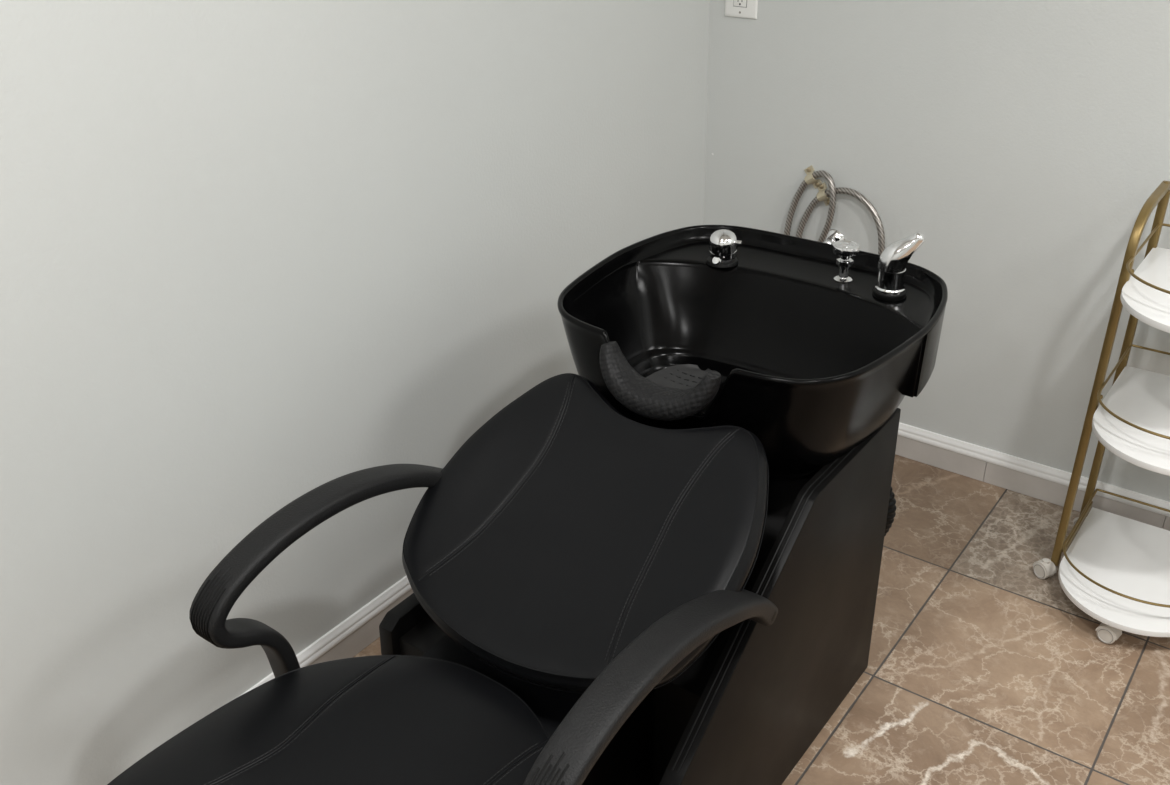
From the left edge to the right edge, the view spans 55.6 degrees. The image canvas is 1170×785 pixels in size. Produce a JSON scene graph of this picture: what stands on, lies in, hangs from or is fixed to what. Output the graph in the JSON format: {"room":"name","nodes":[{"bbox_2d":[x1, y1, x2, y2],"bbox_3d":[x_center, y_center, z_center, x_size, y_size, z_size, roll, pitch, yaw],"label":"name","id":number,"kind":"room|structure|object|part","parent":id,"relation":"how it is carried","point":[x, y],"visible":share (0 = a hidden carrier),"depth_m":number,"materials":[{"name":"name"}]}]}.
{"room":"salon","nodes":[
{"label":"salon","id":0,"kind":"room"},
{"bbox_2d":[0,0,709,784],"bbox_3d":[-1.108,-0.225,1.000,0.101,2.550,4.600,18,34,32],"label":"wall","id":1,"kind":"structure","parent":0,"point":[256,256],"depth_m":1.83,"materials":[{"name":"paint"}]},
{"bbox_2d":[240,575,411,695],"bbox_3d":[-1.036,0.844,1.543,0.012,0.031,4.600,18,34,32],"label":"trim","id":2,"kind":"structure","parent":1,"relation":"attached to","point":[393,593],"depth_m":2.21,"materials":[{"name":"white wood"}]},
{"bbox_2d":[308,589,413,665],"bbox_3d":[-1.035,0.883,1.565,0.010,0.059,4.599,18,34,32],"label":"baseboard","id":3,"kind":"structure","parent":1,"relation":"attached to","point":[367,633],"depth_m":2.24,"materials":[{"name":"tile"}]},
{"bbox_2d":[352,454,1169,784],"bbox_3d":[0.290,1.384,0.727,3.500,0.080,4.800,18,34,32],"label":"floor","id":4,"kind":"structure","parent":0,"point":[981,669],"depth_m":2.16,"materials":[{"name":"brown tile"}]},
{"bbox_2d":[107,225,947,784],"bbox_3d":[-0.003,0.328,1.690,0.609,0.869,1.537,18,34,32],"label":"chair","id":5,"kind":"object","parent":4,"relation":"on","point":[658,562],"visible":1,"depth_m":1.64,"materials":[{"name":"black leather"}]},
{"bbox_3d":[-0.331,0.269,1.671,0.070,0.328,0.551,18,34,32],"label":"armrest","id":6,"kind":"part","parent":5,"relation":"part of","materials":[{"name":"black plastic"}]},
{"bbox_3d":[-0.294,0.526,1.349,0.546,0.098,0.558,18,34,32],"label":"seat","id":7,"kind":"part","parent":5,"relation":"part of","materials":[{"name":"black leather"}]},
{"bbox_3d":[-0.007,0.193,1.617,0.531,0.238,0.429,18,34,32],"label":"backrest","id":8,"kind":"part","parent":5,"relation":"part of","materials":[{"name":"black leather"}]},
{"bbox_3d":[0.103,0.413,1.385,0.070,0.328,0.551,18,34,32],"label":"armrest","id":9,"kind":"part","parent":5,"relation":"part of","materials":[{"name":"black plastic"}]},
{"bbox_2d":[706,256,737,267],"bbox_3d":[0.255,-0.245,2.058,0.060,0.009,0.060,18,34,32],"label":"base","id":10,"kind":"object","parent":5,"relation":"attached to","point":[711,261],"depth_m":2.04,"materials":[{"name":"black plastic"}]},
{"bbox_2d":[557,225,947,478],"bbox_3d":[0.283,-0.070,1.923,0.598,0.228,0.555,18,34,32],"label":"basin","id":11,"kind":"object","parent":5,"relation":"in","point":[810,350],"depth_m":1.94,"materials":[{"name":"black ceramic"}]},
{"bbox_3d":[0.297,0.436,1.754,0.030,0.580,0.800,18,34,32],"label":"panel","id":12,"kind":"part","parent":5,"relation":"part of","materials":[{"name":"black plastic"}]},
{"bbox_3d":[0.460,-0.224,1.965,0.034,0.050,0.034,18,34,32],"label":"valve stem","id":13,"kind":"part","parent":5,"relation":"part of","materials":[{"name":"silver metal"}]},
{"bbox_2d":[884,487,895,536],"bbox_3d":[0.506,0.273,2.178,0.199,0.443,0.040,18,34,32],"label":"pipe","id":14,"kind":"object","parent":5,"relation":"part of","point":[891,513],"visible":0.04,"depth_m":2.08,"materials":[{"name":"black plastic"}]},
{"bbox_2d":[875,232,924,294],"bbox_3d":[0.532,-0.222,1.878,0.070,0.108,0.051,18,34,32],"label":"mixer tap","id":15,"kind":"object","parent":5,"relation":"on","point":[892,262],"depth_m":1.87,"materials":[{"name":"silver metal"}]},
{"bbox_2d":[1033,181,1169,643],"bbox_3d":[1.151,0.066,2.154,0.404,0.833,0.407,18,34,32],"label":"rolling cart","id":16,"kind":"object","parent":4,"relation":"on","point":[1115,569],"visible":1,"depth_m":2.23,"materials":[{"name":"white plastic"}]},
{"bbox_3d":[1.090,0.295,2.452,0.008,0.018,0.206,18,34,32],"label":"rail","id":17,"kind":"part","parent":16,"relation":"part of","materials":[{"name":"gold metal"}]},
{"bbox_2d":[1058,507,1169,636],"bbox_3d":[1.160,0.383,2.315,0.296,0.013,0.387,18,34,32],"label":"shelf","id":18,"kind":"object","parent":16,"relation":"attached to","point":[1126,556],"depth_m":2.32,"materials":[{"name":"white plastic"}]},
{"bbox_3d":[1.169,0.330,2.302,0.300,0.005,0.364,18,34,32],"label":"guard rail","id":19,"kind":"part","parent":16,"relation":"part of","materials":[{"name":"gold metal"}]},
{"bbox_3d":[1.141,-0.053,2.358,0.029,0.783,0.017,18,34,32],"label":"post","id":20,"kind":"part","parent":16,"relation":"part of","materials":[{"name":"gold metal"}]},
{"bbox_2d":[1092,366,1169,475],"bbox_3d":[1.152,0.064,2.142,0.296,0.013,0.387,18,34,32],"label":"shelf","id":21,"kind":"object","parent":16,"relation":"attached to","point":[1141,397],"depth_m":2.16,"materials":[{"name":"white plastic"}]},
{"bbox_3d":[1.161,0.011,2.129,0.300,0.005,0.364,18,34,32],"label":"guard rail","id":22,"kind":"part","parent":16,"relation":"part of","materials":[{"name":"gold metal"}]},
{"bbox_2d":[1120,247,1169,332],"bbox_3d":[1.146,-0.172,2.014,0.296,0.013,0.387,18,34,32],"label":"shelf","id":23,"kind":"object","parent":16,"relation":"attached to","point":[1150,305],"depth_m":2.03,"materials":[{"name":"white plastic"}]},
{"bbox_3d":[1.155,-0.225,2.001,0.300,0.005,0.364,18,34,32],"label":"guard rail","id":24,"kind":"part","parent":16,"relation":"part of","materials":[{"name":"gold metal"}]},
{"bbox_2d":[703,0,1169,522],"bbox_3d":[1.654,-0.702,1.744,3.500,2.550,0.101,18,34,32],"label":"wall","id":25,"kind":"structure","parent":0,"point":[1026,142],"depth_m":2.50,"materials":[{"name":"paint"}]},
{"bbox_2d":[725,0,757,18],"bbox_3d":[0.369,-0.946,2.618,0.087,0.117,0.008,18,34,32],"label":"wall outlet","id":26,"kind":"object","parent":25,"relation":"attached to","point":[733,8],"visible":1,"depth_m":2.63,"materials":[{"name":"white plastic"}]},
{"bbox_2d":[733,0,746,7],"bbox_3d":[0.367,-0.945,2.616,0.036,0.067,0.003,18,34,32],"label":"receptacle","id":27,"kind":"object","parent":26,"relation":"attached to","point":[736,3],"depth_m":2.63,"materials":[{"name":"white plastic"}]},
{"bbox_2d":[804,165,821,188],"bbox_3d":[0.550,-0.520,2.693,0.051,0.057,0.026,18,34,32],"label":"clip","id":28,"kind":"object","parent":25,"relation":"attached to","point":[809,179],"visible":1,"depth_m":2.69,"materials":[{"name":"beige plastic"}]},
{"bbox_2d":[784,170,835,241],"bbox_3d":[0.561,-0.228,2.836,0.136,0.703,0.032,22,36,37],"label":"hose","id":29,"kind":"object","parent":28,"relation":"attached to","point":[821,173],"visible":0.32,"depth_m":2.69,"materials":[{"name":"metal"}]},
{"bbox_2d":[816,182,829,205],"bbox_3d":[0.579,-0.478,2.692,0.049,0.058,0.026,18,34,32],"label":"clip","id":30,"kind":"object","parent":25,"relation":"attached to","point":[821,196],"visible":0.88,"depth_m":2.69,"materials":[{"name":"beige plastic"}]},
{"bbox_2d":[796,187,884,254],"bbox_3d":[0.626,-0.192,2.800,0.241,0.671,0.029,20,35,34],"label":"hose","id":31,"kind":"object","parent":30,"relation":"attached to","point":[840,190],"visible":0.2,"depth_m":2.63,"materials":[{"name":"metal"}]},
{"bbox_2d":[823,229,844,244],"bbox_3d":[0.602,-0.366,2.724,0.063,0.062,0.042,18,34,32],"label":"valve","id":32,"kind":"object","parent":25,"relation":"attached to","point":[834,235],"visible":0.44,"depth_m":2.72,"materials":[{"name":"silver metal"}]},
{"bbox_2d":[895,435,1169,530],"bbox_3d":[1.648,0.412,2.302,3.264,0.059,0.010,18,34,32],"label":"baseboard","id":33,"kind":"structure","parent":25,"relation":"attached to","point":[1026,484],"depth_m":2.70,"materials":[{"name":"beige tile"}]},
{"bbox_2d":[898,422,1169,516],"bbox_3d":[1.648,0.374,2.278,3.260,0.031,0.012,18,34,32],"label":"trim","id":34,"kind":"structure","parent":25,"relation":"attached to","point":[1015,463],"depth_m":2.67,"materials":[{"name":"white wood"}]}
]}

